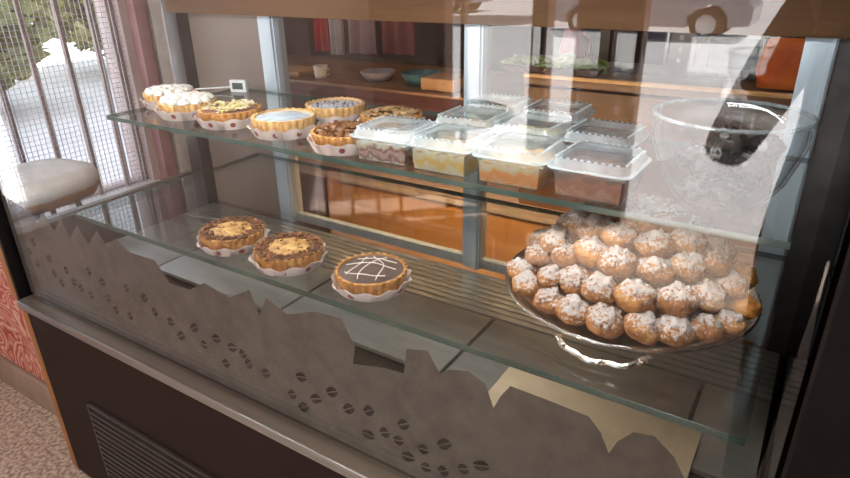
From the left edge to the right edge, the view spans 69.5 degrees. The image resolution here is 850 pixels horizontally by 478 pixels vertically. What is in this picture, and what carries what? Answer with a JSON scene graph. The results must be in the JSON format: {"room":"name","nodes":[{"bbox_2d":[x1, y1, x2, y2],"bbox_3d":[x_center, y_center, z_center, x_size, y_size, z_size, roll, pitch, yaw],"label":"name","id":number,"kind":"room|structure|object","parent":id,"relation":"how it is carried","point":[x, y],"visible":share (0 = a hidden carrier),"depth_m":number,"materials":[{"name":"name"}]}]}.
{"room":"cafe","nodes":[
{"label":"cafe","id":0,"kind":"room"},
{"bbox_2d":[0,261,45,381],"bbox_3d":[-1.491,0.275,2.227,0.888,0.719,0.050,14,28,30],"label":"wall","id":1,"kind":"structure","parent":0,"point":[16,344],"depth_m":2.22,"materials":[{"name":"red wood"}]},
{"bbox_2d":[0,355,56,415],"bbox_3d":[-1.500,0.556,2.330,0.888,0.121,0.025,14,28,30],"label":"baseboard","id":2,"kind":"structure","parent":1,"relation":"attached to","point":[20,379],"depth_m":2.32,"materials":[{"name":"wood"}]},
{"bbox_2d":[0,380,90,477],"bbox_3d":[0.030,0.896,1.727,4.592,0.055,6.765,14,28,30],"label":"floor","id":3,"kind":"structure","parent":0,"point":[32,441],"depth_m":2.14,"materials":[{"name":"carpet"}]},
{"bbox_2d":[0,158,98,219],"bbox_3d":[-1.428,0.130,2.414,0.350,0.830,0.380,10,26,22],"label":"bar stool","id":4,"kind":"object","parent":3,"relation":"on","point":[44,185],"visible":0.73,"depth_m":2.20,"materials":[{"name":"leather"}]},
{"bbox_2d":[0,0,849,477],"bbox_3d":[-0.063,0.130,1.444,2.263,1.577,0.758,14,28,30],"label":"display case","id":5,"kind":"object","parent":3,"relation":"on","point":[159,355],"visible":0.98,"depth_m":1.31,"materials":[{"name":"clear glass"}]},
{"bbox_2d":[86,402,215,477],"bbox_3d":[-0.525,0.714,1.552,1.031,0.311,0.010,14,28,30],"label":"vent grille","id":6,"kind":"object","parent":5,"relation":"attached to","point":[127,450],"depth_m":1.67,"materials":[{"name":"metal"}]},
{"bbox_2d":[140,83,195,109],"bbox_3d":[-0.697,-0.396,1.678,0.151,0.059,0.154,21,32,40],"label":"tart","id":7,"kind":"object","parent":5,"relation":"on","point":[151,95],"visible":0.63,"depth_m":1.64,"materials":[{"name":"food"}]},
{"bbox_2d":[154,90,216,120],"bbox_3d":[-0.604,-0.345,1.561,0.162,0.059,0.163,-9,26,-18],"label":"tart","id":8,"kind":"object","parent":5,"relation":"on","point":[178,106],"visible":0.89,"depth_m":1.51,"materials":[{"name":"food"}]},
{"bbox_2d":[196,79,247,91],"bbox_3d":[-0.672,-0.464,1.855,0.278,0.036,0.022,2,24,6],"label":"thermometer","id":9,"kind":"object","parent":5,"relation":"on","point":[236,85],"visible":0.91,"depth_m":1.84,"materials":[{"name":"white plastic"}]},
{"bbox_2d":[193,99,263,129],"bbox_3d":[-0.467,-0.303,1.473,0.167,0.050,0.164,13,28,29],"label":"tart","id":10,"kind":"object","parent":5,"relation":"on","point":[236,114],"visible":0.95,"depth_m":1.43,"materials":[{"name":"food"}]},
{"bbox_2d":[197,216,269,256],"bbox_3d":[-0.412,-0.009,1.323,0.154,0.043,0.153,-9,25,-17],"label":"tart","id":11,"kind":"object","parent":5,"relation":"on","point":[231,236],"visible":0.99,"depth_m":1.29,"materials":[{"name":"food"}]},
{"bbox_2d":[247,107,320,140],"bbox_3d":[-0.316,-0.261,1.382,0.161,0.043,0.162,21,33,40],"label":"tart","id":12,"kind":"object","parent":5,"relation":"on","point":[280,124],"visible":0.98,"depth_m":1.34,"materials":[{"name":"food"}]},
{"bbox_2d":[249,231,327,276],"bbox_3d":[-0.273,0.028,1.236,0.158,0.043,0.156,7,26,18],"label":"tart","id":13,"kind":"object","parent":5,"relation":"on","point":[291,254],"visible":1,"depth_m":1.20,"materials":[{"name":"food"}]},
{"bbox_2d":[305,96,367,124],"bbox_3d":[-0.217,-0.311,1.489,0.160,0.043,0.164,-4,24,-6],"label":"tart","id":14,"kind":"object","parent":5,"relation":"on","point":[331,110],"visible":0.78,"depth_m":1.45,"materials":[{"name":"food"}]},
{"bbox_2d":[307,120,376,155],"bbox_3d":[-0.168,-0.213,1.260,0.154,0.051,0.152,7,25,17],"label":"tart","id":15,"kind":"object","parent":5,"relation":"on","point":[329,139],"visible":0.77,"depth_m":1.21,"materials":[{"name":"food"}]},
{"bbox_2d":[331,252,411,301],"bbox_3d":[-0.101,0.067,1.144,0.153,0.041,0.151,15,29,31],"label":"tart","id":16,"kind":"object","parent":5,"relation":"on","point":[370,277],"visible":1,"depth_m":1.11,"materials":[{"name":"food"}]},
{"bbox_2d":[357,105,424,131],"bbox_3d":[-0.077,-0.273,1.389,0.158,0.051,0.156,-16,28,-29],"label":"tart","id":17,"kind":"object","parent":5,"relation":"on","point":[372,114],"visible":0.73,"depth_m":1.36,"materials":[{"name":"food"}]},
{"bbox_2d":[350,115,435,165],"bbox_3d":[-0.058,-0.193,1.193,0.136,0.067,0.136,12,28,27],"label":"plastic tub","id":18,"kind":"object","parent":5,"relation":"on","point":[388,145],"visible":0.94,"depth_m":1.16,"materials":[{"name":"plastic"}]},
{"bbox_2d":[74,153,787,446],"bbox_3d":[-0.069,-0.009,1.375,1.505,0.012,0.608,14,28,30],"label":"glass shelf","id":19,"kind":"object","parent":5,"relation":"attached to","point":[768,254],"depth_m":1.24,"materials":[{"name":"glass"}]},
{"bbox_2d":[405,122,494,176],"bbox_3d":[0.051,-0.166,1.129,0.136,0.067,0.136,14,28,30],"label":"plastic tub","id":20,"kind":"object","parent":5,"relation":"on","point":[445,154],"visible":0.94,"depth_m":1.10,"materials":[{"name":"plastic"}]},
{"bbox_2d":[106,89,810,249],"bbox_3d":[-0.051,-0.230,1.369,1.558,0.011,0.440,14,28,30],"label":"glass shelf","id":21,"kind":"object","parent":5,"relation":"attached to","point":[789,158],"depth_m":1.16,"materials":[{"name":"glass"}]},
{"bbox_2d":[432,105,509,146],"bbox_3d":[0.100,-0.230,1.267,0.136,0.067,0.136,13,28,29],"label":"plastic tub","id":22,"kind":"object","parent":5,"relation":"on","point":[442,117],"visible":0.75,"depth_m":1.24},
{"bbox_2d":[465,93,531,125],"bbox_3d":[0.167,-0.283,1.381,0.136,0.067,0.136,14,28,30],"label":"plastic tub","id":23,"kind":"object","parent":5,"relation":"on","point":[520,99],"visible":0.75,"depth_m":1.37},
{"bbox_2d":[472,130,564,189],"bbox_3d":[0.166,-0.138,1.061,0.136,0.067,0.136,13,28,28],"label":"plastic tub","id":24,"kind":"object","parent":5,"relation":"on","point":[508,165],"visible":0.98,"depth_m":1.03,"materials":[{"name":"plastic"}]},
{"bbox_2d":[490,111,572,152],"bbox_3d":[0.209,-0.201,1.199,0.136,0.067,0.136,16,29,32],"label":"plastic tub","id":25,"kind":"object","parent":5,"relation":"on","point":[498,127],"visible":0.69,"depth_m":1.18,"materials":[{"name":"plastic"}]},
{"bbox_2d":[522,98,595,142],"bbox_3d":[0.283,-0.254,1.313,0.136,0.067,0.136,13,28,28],"label":"plastic tub","id":26,"kind":"object","parent":5,"relation":"on","point":[574,119],"visible":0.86,"depth_m":1.29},
{"bbox_2d":[488,367,701,477],"bbox_3d":[0.272,0.345,1.091,0.374,0.003,0.264,14,28,30],"label":"baking sheet","id":27,"kind":"object","parent":5,"relation":"on","point":[615,421],"visible":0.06,"depth_m":1.13,"materials":[{"name":"paper"}]},
{"bbox_2d":[547,140,650,204],"bbox_3d":[0.282,-0.109,0.992,0.136,0.067,0.136,15,29,31],"label":"plastic tub","id":28,"kind":"object","parent":5,"relation":"on","point":[605,180],"visible":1,"depth_m":0.96,"materials":[{"name":"plastic"}]},
{"bbox_2d":[560,118,649,163],"bbox_3d":[0.333,-0.176,1.137,0.136,0.067,0.136,15,29,31],"label":"plastic tub","id":29,"kind":"object","parent":5,"relation":"on","point":[569,136],"visible":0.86,"depth_m":1.12,"materials":[{"name":"plastic"}]},
{"bbox_2d":[505,249,761,369],"bbox_3d":[0.359,0.087,1.094,0.429,0.029,0.429,-9,25,-16],"label":"serving tray","id":30,"kind":"object","parent":5,"relation":"on","point":[624,342],"visible":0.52,"depth_m":0.94,"materials":[{"name":"silver metal"}]},
{"bbox_2d":[506,257,537,277],"bbox_3d":[0.169,0.052,1.074,0.052,0.041,0.053,21,33,40],"label":"cream puff","id":31,"kind":"object","parent":30,"relation":"on","point":[514,267],"visible":0.56,"depth_m":1.06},
{"bbox_2d":[512,270,542,296],"bbox_3d":[0.172,0.075,1.033,0.050,0.041,0.054,-1,25,2],"label":"cream puff","id":32,"kind":"object","parent":30,"relation":"on","point":[526,284],"visible":0.92,"depth_m":1.02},
{"bbox_2d":[533,286,563,314],"bbox_3d":[0.201,0.097,0.982,0.050,0.044,0.050,-21,31,-37],"label":"cream puff","id":33,"kind":"object","parent":30,"relation":"on","point":[545,301],"visible":0.77,"depth_m":0.97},
{"bbox_2d":[536,262,561,274],"bbox_3d":[0.223,0.055,1.112,0.059,0.044,0.059,-13,27,-25],"label":"cream puff","id":34,"kind":"object","parent":30,"relation":"on","point":[538,267],"visible":0.05,"depth_m":1.09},
{"bbox_2d":[528,228,547,245],"bbox_3d":[0.219,0.002,1.121,0.060,0.045,0.059,2,25,8],"label":"cream puff","id":35,"kind":"object","parent":34,"relation":"on","point":[534,238],"visible":0.31,"depth_m":1.11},
{"bbox_2d":[525,243,551,265],"bbox_3d":[0.200,0.027,1.076,0.050,0.044,0.051,2,24,6],"label":"cream puff","id":36,"kind":"object","parent":34,"relation":"on","point":[535,255],"visible":0.87,"depth_m":1.06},
{"bbox_2d":[539,224,574,252],"bbox_3d":[0.230,0.001,1.068,0.062,0.048,0.062,7,26,17],"label":"cream puff","id":37,"kind":"object","parent":36,"relation":"on","point":[556,236],"visible":0.7,"depth_m":1.05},
{"bbox_2d":[556,209,589,236],"bbox_3d":[0.268,-0.029,1.091,0.065,0.047,0.064,-16,28,-30],"label":"cream puff","id":38,"kind":"object","parent":37,"relation":"on","point":[569,219],"visible":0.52,"depth_m":1.07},
{"bbox_2d":[555,294,589,325],"bbox_3d":[0.231,0.109,0.951,0.056,0.042,0.055,-2,24,-2],"label":"cream puff","id":39,"kind":"object","parent":30,"relation":"on","point":[571,309],"visible":0.94,"depth_m":0.94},
{"bbox_2d":[578,294,594,305],"bbox_3d":[0.261,0.108,0.992,0.059,0.045,0.056,2,24,8],"label":"cream puff","id":40,"kind":"object","parent":30,"relation":"on","point":[591,303],"visible":0.02,"depth_m":0.97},
{"bbox_2d":[557,264,590,294],"bbox_3d":[0.240,0.064,0.980,0.056,0.047,0.054,10,26,22],"label":"cream puff","id":41,"kind":"object","parent":40,"relation":"on","point":[570,278],"visible":0.86,"depth_m":0.96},
{"bbox_2d":[573,235,608,267],"bbox_3d":[0.271,0.021,0.996,0.061,0.052,0.065,7,25,17],"label":"cream puff","id":42,"kind":"object","parent":41,"relation":"on","point":[587,250],"visible":0.81,"depth_m":0.98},
{"bbox_2d":[580,271,616,303],"bbox_3d":[0.272,0.076,0.954,0.059,0.046,0.059,9,26,22],"label":"cream puff","id":43,"kind":"object","parent":40,"relation":"on","point":[599,287],"visible":0.91,"depth_m":0.94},
{"bbox_2d":[597,244,636,278],"bbox_3d":[0.301,0.035,0.963,0.060,0.051,0.064,8,26,20],"label":"cream puff","id":44,"kind":"object","parent":43,"relation":"on","point":[618,262],"visible":0.99,"depth_m":0.94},
{"bbox_2d":[574,200,600,214],"bbox_3d":[0.305,-0.047,1.132,0.062,0.052,0.065,0,24,3],"label":"cream puff","id":45,"kind":"object","parent":30,"relation":"on","point":[591,202],"visible":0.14,"depth_m":1.12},
{"bbox_2d":[585,266,598,272],"bbox_3d":[0.313,0.054,1.109,0.057,0.045,0.056,-23,32,-39],"label":"cream puff","id":46,"kind":"object","parent":30,"relation":"on","point":[591,269],"visible":0.03,"depth_m":1.09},
{"bbox_3d":[0.313,-0.006,1.085,0.057,0.047,0.060,15,15,20],"label":"cream puff","id":47,"kind":"object","parent":46,"relation":"on","visible":0},
{"bbox_2d":[599,198,637,222],"bbox_3d":[0.338,-0.046,1.067,0.064,0.049,0.064,16,29,33],"label":"cream puff","id":48,"kind":"object","parent":47,"relation":"on","point":[624,205],"visible":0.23,"depth_m":1.05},
{"bbox_2d":[585,302,624,339],"bbox_3d":[0.273,0.121,0.924,0.060,0.050,0.058,-15,28,-28],"label":"cream puff","id":49,"kind":"object","parent":30,"relation":"on","point":[605,320],"visible":0.99,"depth_m":0.91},
{"bbox_2d":[592,268,620,285],"bbox_3d":[0.311,0.073,1.061,0.056,0.049,0.057,-22,32,-39],"label":"cream puff","id":50,"kind":"object","parent":30,"relation":"on","point":[617,281],"visible":0.06,"depth_m":1.04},
{"bbox_3d":[0.309,0.015,1.036,0.059,0.049,0.060,-13,29,-12],"label":"cream puff","id":51,"kind":"object","parent":50,"relation":"on","visible":0},
{"bbox_2d":[576,213,612,239],"bbox_3d":[0.286,-0.019,1.030,0.062,0.048,0.061,7,25,16],"label":"cream puff","id":52,"kind":"object","parent":51,"relation":"on","point":[590,226],"visible":0.7,"depth_m":1.01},
{"bbox_2d":[600,222,636,250],"bbox_3d":[0.312,-0.004,0.991,0.057,0.046,0.061,9,26,21],"label":"cream puff","id":53,"kind":"object","parent":51,"relation":"on","point":[622,235],"visible":0.88,"depth_m":0.97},
{"bbox_2d":[611,301,626,331],"bbox_3d":[0.305,0.118,0.965,0.058,0.047,0.055,20,32,39],"label":"cream puff","id":54,"kind":"object","parent":30,"relation":"on","point":[614,303],"visible":0.05,"depth_m":0.95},
{"bbox_2d":[613,278,656,312],"bbox_3d":[0.317,0.086,0.929,0.063,0.052,0.068,6,25,15],"label":"cream puff","id":55,"kind":"object","parent":54,"relation":"on","point":[631,296],"visible":0.99,"depth_m":0.91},
{"bbox_2d":[620,271,640,281],"bbox_3d":[0.359,0.064,1.085,0.059,0.047,0.057,3,25,9],"label":"cream puff","id":56,"kind":"object","parent":30,"relation":"on","point":[634,274],"visible":0.06,"depth_m":1.06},
{"label":"cream puff","id":57,"kind":"object","parent":56,"relation":"on","visible":0},
{"bbox_2d":[616,209,657,236],"bbox_3d":[0.351,-0.025,1.016,0.063,0.053,0.066,-13,27,-24],"label":"cream puff","id":58,"kind":"object","parent":57,"relation":"on","point":[639,227],"visible":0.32,"depth_m":0.99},
{"bbox_2d":[623,311,661,344],"bbox_3d":[0.324,0.130,0.908,0.059,0.047,0.060,9,26,22],"label":"cream puff","id":59,"kind":"object","parent":30,"relation":"on","point":[643,327],"visible":0.99,"depth_m":0.89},
{"bbox_2d":[646,278,675,287],"bbox_3d":[0.402,0.076,1.059,0.057,0.044,0.059,-15,28,-28],"label":"cream puff","id":60,"kind":"object","parent":30,"relation":"on","point":[673,279],"visible":0.08,"depth_m":1.04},
{"label":"cream puff","id":61,"kind":"object","parent":60,"relation":"on","visible":0},
{"bbox_2d":[650,205,685,233],"bbox_3d":[0.406,-0.030,1.031,0.060,0.052,0.060,-9,25,-17],"label":"cream puff","id":62,"kind":"object","parent":61,"relation":"on","point":[671,214],"visible":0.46,"depth_m":1.01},
{"bbox_2d":[669,229,707,254],"bbox_3d":[0.422,0.005,0.988,0.067,0.051,0.063,-22,32,-39],"label":"cream puff","id":63,"kind":"object","parent":61,"relation":"on","point":[689,241],"visible":0.52,"depth_m":0.96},
{"bbox_2d":[656,314,694,346],"bbox_3d":[0.366,0.133,0.900,0.059,0.048,0.060,4,25,12],"label":"cream puff","id":64,"kind":"object","parent":30,"relation":"on","point":[676,331],"visible":0.92,"depth_m":0.88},
{"bbox_2d":[655,281,700,317],"bbox_3d":[0.378,0.091,0.921,0.066,0.051,0.064,-20,30,-35],"label":"cream puff","id":65,"kind":"object","parent":64,"relation":"on","point":[677,299],"visible":0.97,"depth_m":0.90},
{"bbox_2d":[636,256,674,284],"bbox_3d":[0.355,0.046,0.948,0.056,0.046,0.059,-10,26,-18],"label":"cream puff","id":66,"kind":"object","parent":65,"relation":"on","point":[655,270],"visible":1,"depth_m":0.93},
{"bbox_2d":[695,308,709,313],"bbox_3d":[0.445,0.109,0.981,0.058,0.045,0.058,10,27,23],"label":"cream puff","id":67,"kind":"object","parent":30,"relation":"on","point":[698,310],"visible":0.03,"depth_m":0.96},
{"bbox_2d":[713,270,747,299],"bbox_3d":[0.477,0.073,0.961,0.052,0.046,0.058,9,26,21],"label":"cream puff","id":68,"kind":"object","parent":67,"relation":"on","point":[734,283],"visible":0.67,"depth_m":0.94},
{"bbox_2d":[701,248,730,277],"bbox_3d":[0.454,0.036,0.974,0.057,0.048,0.058,7,26,18],"label":"cream puff","id":69,"kind":"object","parent":68,"relation":"on","point":[718,264],"visible":0.73,"depth_m":0.95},
{"bbox_2d":[688,312,725,343],"bbox_3d":[0.413,0.132,0.906,0.055,0.048,0.059,-7,25,-13],"label":"cream puff","id":70,"kind":"object","parent":30,"relation":"on","point":[707,328],"visible":0.77,"depth_m":0.89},
{"bbox_2d":[712,309,746,336],"bbox_3d":[0.455,0.125,0.922,0.053,0.041,0.055,2,24,6],"label":"cream puff","id":71,"kind":"object","parent":30,"relation":"on","point":[734,324],"visible":0.72,"depth_m":0.91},
{"bbox_2d":[690,277,728,313],"bbox_3d":[0.431,0.085,0.934,0.056,0.047,0.057,10,27,24],"label":"cream puff","id":72,"kind":"object","parent":71,"relation":"on","point":[713,295],"visible":0.8,"depth_m":0.92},
{"bbox_2d":[670,251,706,281],"bbox_3d":[0.407,0.042,0.952,0.058,0.044,0.055,-13,27,-24],"label":"cream puff","id":73,"kind":"object","parent":72,"relation":"on","point":[688,267],"visible":0.97,"depth_m":0.93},
{"bbox_2d":[724,293,761,319],"bbox_3d":[0.494,0.103,0.951,0.051,0.042,0.051,-3,24,-5],"label":"cream puff","id":74,"kind":"object","parent":30,"relation":"on","point":[747,305],"visible":0.7,"depth_m":0.94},
{"bbox_3d":[0.219,0.076,1.065,0.060,0.043,0.058,24,46,32],"label":"cream puff","id":75,"kind":"object","parent":30,"relation":"on","visible":0},
{"bbox_2d":[536,264,560,288],"bbox_3d":[0.211,0.062,1.016,0.052,0.038,0.051,2,24,6],"label":"cream puff","id":76,"kind":"object","parent":75,"relation":"on","point":[547,275],"visible":0.73,"depth_m":1.00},
{"bbox_2d":[550,242,579,267],"bbox_3d":[0.237,0.029,1.023,0.052,0.044,0.054,-18,29,-32],"label":"cream puff","id":77,"kind":"object","parent":76,"relation":"on","point":[563,256],"visible":0.67,"depth_m":1.01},
{"label":"cream puff","id":78,"kind":"object","parent":30,"relation":"on","visible":0},
{"bbox_2d":[730,260,758,289],"bbox_3d":[0.513,0.057,1.000,0.056,0.046,0.057,-3,24,-4],"label":"cream puff","id":79,"kind":"object","parent":78,"relation":"on","point":[744,269],"visible":0.43,"depth_m":0.98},
{"bbox_2d":[706,235,737,261],"bbox_3d":[0.478,0.017,1.012,0.064,0.048,0.064,-20,30,-35],"label":"cream puff","id":80,"kind":"object","parent":79,"relation":"on","point":[725,246],"visible":0.43,"depth_m":0.99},
{"bbox_2d":[684,214,715,237],"bbox_3d":[0.455,-0.016,1.035,0.062,0.052,0.062,-14,27,-26],"label":"cream puff","id":81,"kind":"object","parent":80,"relation":"on","point":[695,220],"visible":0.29,"depth_m":1.02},
{"label":"cream puff","id":82,"kind":"object","parent":30,"relation":"on","visible":0},
{"label":"cream puff","id":83,"kind":"object","parent":82,"relation":"on","visible":0},
{"bbox_2d":[630,196,664,213],"bbox_3d":[0.391,-0.049,1.084,0.062,0.053,0.065,-8,25,-14],"label":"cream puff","id":84,"kind":"object","parent":83,"relation":"on","point":[648,204],"visible":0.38,"depth_m":1.07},
{"bbox_2d":[667,204,689,217],"bbox_3d":[0.441,-0.037,1.088,0.068,0.055,0.062,16,30,34],"label":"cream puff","id":85,"kind":"object","parent":83,"relation":"on","point":[684,212],"visible":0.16,"depth_m":1.07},
{"bbox_3d":[0.356,0.086,1.037,0.060,0.044,0.058,3,7,-24],"label":"cream puff","id":86,"kind":"object","parent":30,"relation":"on","visible":0},
{"bbox_2d":[630,250,641,270],"bbox_3d":[0.355,0.029,1.010,0.058,0.044,0.058,-10,26,-19],"label":"cream puff","id":87,"kind":"object","parent":86,"relation":"on","point":[637,255],"visible":0.07,"depth_m":0.99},
{"bbox_2d":[634,228,676,258],"bbox_3d":[0.365,0.008,0.975,0.067,0.052,0.064,10,26,23],"label":"cream puff","id":88,"kind":"object","parent":87,"relation":"on","point":[658,243],"visible":0.91,"depth_m":0.96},
{"bbox_2d":[651,97,818,212],"bbox_3d":[0.449,-0.121,0.923,0.220,0.140,0.220,14,28,30],"label":"glass bowl","id":89,"kind":"object","parent":5,"relation":"on","point":[656,111],"visible":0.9,"depth_m":0.91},
{"bbox_2d":[674,139,708,169],"bbox_3d":[0.416,-0.132,0.956,0.052,0.045,0.051,14,28,30],"label":"chocolate ball","id":90,"kind":"object","parent":89,"relation":"in","point":[684,155],"visible":0.8,"depth_m":0.94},
{"bbox_2d":[680,170,713,199],"bbox_3d":[0.418,-0.083,0.943,0.053,0.046,0.052,14,28,30],"label":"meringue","id":91,"kind":"object","parent":89,"relation":"in","point":[693,187],"visible":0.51,"depth_m":0.93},
{"bbox_2d":[690,150,728,182],"bbox_3d":[0.418,-0.105,0.899,0.054,0.046,0.050,14,28,30],"label":"meringue","id":92,"kind":"object","parent":89,"relation":"in","point":[710,166],"visible":1,"depth_m":0.89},
{"bbox_2d":[701,146,733,174],"bbox_3d":[0.440,-0.115,0.926,0.053,0.045,0.050,14,28,30],"label":"chocolate ball","id":93,"kind":"object","parent":89,"relation":"in","point":[726,155],"visible":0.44,"depth_m":0.91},
{"bbox_2d":[709,124,747,154],"bbox_3d":[0.453,-0.149,0.913,0.052,0.043,0.049,14,28,30],"label":"chocolate ball","id":94,"kind":"object","parent":93,"relation":"on","point":[734,143],"visible":0.99,"depth_m":0.90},
{"bbox_2d":[732,149,772,182],"bbox_3d":[0.478,-0.104,0.894,0.053,0.049,0.053,14,28,30],"label":"chocolate ball","id":95,"kind":"object","parent":89,"relation":"in","point":[750,166],"visible":1,"depth_m":0.88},
{"bbox_2d":[747,132,786,161],"bbox_3d":[0.506,-0.136,0.910,0.048,0.045,0.049,-3,24,-3],"label":"chocolate ball","id":96,"kind":"object","parent":89,"relation":"in","point":[771,145],"visible":0.91,"depth_m":0.89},
{"bbox_2d":[209,55,832,348],"bbox_3d":[0.273,-0.132,2.507,2.750,1.170,0.622,14,28,30],"label":"cabinet","id":97,"kind":"object","parent":3,"relation":"on","point":[433,217],"depth_m":2.14,"materials":[{"name":"orange wood"}]},
{"bbox_2d":[288,65,313,76],"bbox_3d":[-0.567,-0.739,2.685,0.192,0.016,0.165,14,28,30],"label":"wooden board","id":98,"kind":"object","parent":97,"relation":"on","point":[294,70],"visible":0.51,"depth_m":2.63,"materials":[{"name":"brown wood"}]},
{"bbox_2d":[312,64,329,78],"bbox_3d":[-0.431,-0.692,2.536,0.064,0.050,0.070,-8,25,-16],"label":"cup","id":99,"kind":"object","parent":97,"relation":"on","point":[320,70],"visible":1,"depth_m":2.52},
{"bbox_2d":[360,68,395,81],"bbox_3d":[-0.190,-0.662,2.476,0.144,0.036,0.144,14,28,30],"label":"bowl","id":100,"kind":"object","parent":97,"relation":"on","point":[370,74],"visible":1,"depth_m":2.44,"materials":[{"name":"grey ceramic"}]},
{"bbox_2d":[401,69,439,85],"bbox_3d":[-0.017,-0.627,2.384,0.154,0.042,0.154,14,28,30],"label":"bowl","id":101,"kind":"object","parent":97,"relation":"on","point":[413,77],"visible":0.63,"depth_m":2.38,"materials":[{"name":"teal ceramic"}]},
{"bbox_2d":[421,72,463,92],"bbox_3d":[0.079,-0.579,2.268,0.143,0.047,0.132,14,28,30],"label":"bread loaf","id":102,"kind":"object","parent":97,"relation":"on","point":[440,82],"visible":0.8,"depth_m":2.22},
{"bbox_2d":[500,52,610,77],"bbox_3d":[0.419,-0.567,1.970,0.347,0.058,0.138,14,28,30],"label":"tray","id":103,"kind":"object","parent":97,"relation":"on","point":[566,64],"visible":1,"depth_m":1.93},
{"bbox_2d":[287,55,832,108],"bbox_3d":[0.283,-0.623,2.319,2.750,0.099,0.550,14,28,30],"label":"countertop","id":104,"kind":"structure","parent":97,"relation":"on","point":[345,73],"depth_m":2.19,"materials":[{"name":"brown wood"}]},
{"bbox_2d":[559,28,591,58],"bbox_3d":[0.509,-0.657,2.108,0.092,0.130,0.092,-6,25,-11],"label":"jug","id":105,"kind":"object","parent":97,"relation":"on","point":[573,39],"visible":0.6,"depth_m":2.07,"materials":[{"name":"white ceramic"}]},
{"bbox_2d":[598,29,701,77],"bbox_3d":[0.760,-0.649,2.031,0.300,0.170,0.266,14,28,30],"label":"oven","id":106,"kind":"object","parent":97,"relation":"on","point":[675,54],"visible":0.69,"depth_m":1.94,"materials":[{"name":"metal"}]},
{"bbox_2d":[519,85,822,254],"bbox_3d":[0.821,-0.196,1.806,1.155,0.407,0.022,14,28,30],"label":"shelf","id":107,"kind":"object","parent":97,"relation":"attached to","point":[637,109],"depth_m":1.82,"materials":[{"name":"glass"}]},
{"bbox_2d":[695,33,794,80],"bbox_3d":[1.006,-0.593,1.920,0.240,0.150,0.256,14,28,30],"label":"microwave","id":108,"kind":"object","parent":97,"relation":"on","point":[726,56],"visible":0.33,"depth_m":1.85,"materials":[{"name":"metal"}]},
{"bbox_2d":[756,37,805,90],"bbox_3d":[0.971,-0.476,1.660,0.126,0.130,0.075,14,28,30],"label":"bag","id":109,"kind":"object","parent":97,"relation":"on","point":[778,65],"visible":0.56,"depth_m":1.64,"materials":[{"name":"paper"}]},
{"bbox_2d":[93,0,160,187],"bbox_3d":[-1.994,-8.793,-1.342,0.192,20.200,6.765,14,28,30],"label":"wall","id":110,"kind":"structure","parent":0,"point":[119,6],"depth_m":2.93,"materials":[{"name":"pink paint"}]},
{"bbox_2d":[0,0,150,213],"bbox_3d":[-1.839,-0.694,2.217,0.062,1.485,1.568,14,28,30],"label":"window","id":111,"kind":"structure","parent":110,"relation":"in","point":[107,9],"depth_m":2.71,"materials":[{"name":"grey metal"}]},
{"bbox_2d":[40,179,160,216],"bbox_3d":[-1.790,-0.003,2.503,0.082,0.033,1.622,14,28,30],"label":"trim","id":112,"kind":"structure","parent":110,"relation":"attached to","point":[149,181],"depth_m":2.90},
{"bbox_2d":[125,0,176,179],"bbox_3d":[-1.330,-1.408,2.643,0.066,2.420,0.060,14,28,30],"label":"trim","id":113,"kind":"structure","parent":110,"relation":"attached to","point":[136,10],"depth_m":2.89,"materials":[{"name":"paint"}]},
{"bbox_2d":[144,0,190,173],"bbox_3d":[-1.283,-1.444,2.719,0.055,2.420,0.077,14,28,30],"label":"trim","id":114,"kind":"structure","parent":110,"relation":"attached to","point":[154,11],"depth_m":2.96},
{"bbox_2d":[187,14,840,141],"bbox_3d":[0.822,-0.968,2.196,4.284,2.930,1.012,14,28,30],"label":"wall","id":115,"kind":"structure","parent":0,"point":[436,44],"depth_m":3.25,"materials":[{"name":"paint"}]},
{"bbox_3d":[-0.021,-1.849,0.488,4.592,0.110,6.765,14,28,30],"label":"ceiling","id":116,"kind":"structure","parent":0,"visible":0},
{"bbox_3d":[-0.184,-1.960,2.460,1.171,1.303,0.020,14,28,30],"label":"hanging rail","id":117,"kind":"object","parent":116,"relation":"hanging from","visible":0},
{"bbox_2d":[313,18,330,51],"bbox_3d":[-0.538,-1.223,3.055,0.088,0.550,0.053,14,28,30],"label":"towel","id":118,"kind":"object","parent":117,"relation":"hanging from","point":[321,27],"visible":0.68,"depth_m":3.13,"materials":[{"name":"red fabric"}]},
{"bbox_2d":[328,19,344,54],"bbox_3d":[-0.449,-1.196,3.006,0.077,0.561,0.055,14,28,30],"label":"towel","id":119,"kind":"object","parent":117,"relation":"hanging from","point":[336,28],"visible":0.73,"depth_m":3.08,"materials":[{"name":"fabric"}]},
{"bbox_2d":[348,20,376,55],"bbox_3d":[-0.306,-1.166,2.918,0.187,0.550,0.054,14,28,30],"label":"towel","id":120,"kind":"object","parent":117,"relation":"hanging from","point":[362,33],"visible":0.73,"depth_m":3.00,"materials":[{"name":"fabric"}]},
{"bbox_2d":[382,21,415,55],"bbox_3d":[-0.121,-1.125,2.807,0.187,0.539,0.054,14,28,30],"label":"towel","id":121,"kind":"object","parent":117,"relation":"hanging from","point":[398,37],"visible":0.62,"depth_m":2.89,"materials":[{"name":"red fabric"}]},
{"label":"outside","id":122,"kind":"structure","parent":0,"visible":0},
{"bbox_2d":[0,23,131,184],"bbox_3d":[-16.479,4.728,-5.812,100.000,0.120,90.000,14,28,30],"label":"snow","id":123,"kind":"structure","parent":122,"point":[32,83],"depth_m":7.24,"materials":[{"name":"snow"}]},
{"bbox_2d":[0,0,60,89],"bbox_3d":[-5.263,-2.529,6.870,2.230,2.320,2.234,14,28,30],"label":"tree","id":124,"kind":"object","parent":123,"relation":"on","point":[33,2],"visible":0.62,"depth_m":6.94,"materials":[{"name":"green plant"}]},
{"bbox_2d":[50,0,104,56],"bbox_3d":[-5.052,-3.924,9.822,2.593,2.428,2.684,14,28,30],"label":"tree","id":125,"kind":"object","parent":123,"relation":"on","point":[76,2],"visible":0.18,"depth_m":9.26,"materials":[{"name":"green plant"}]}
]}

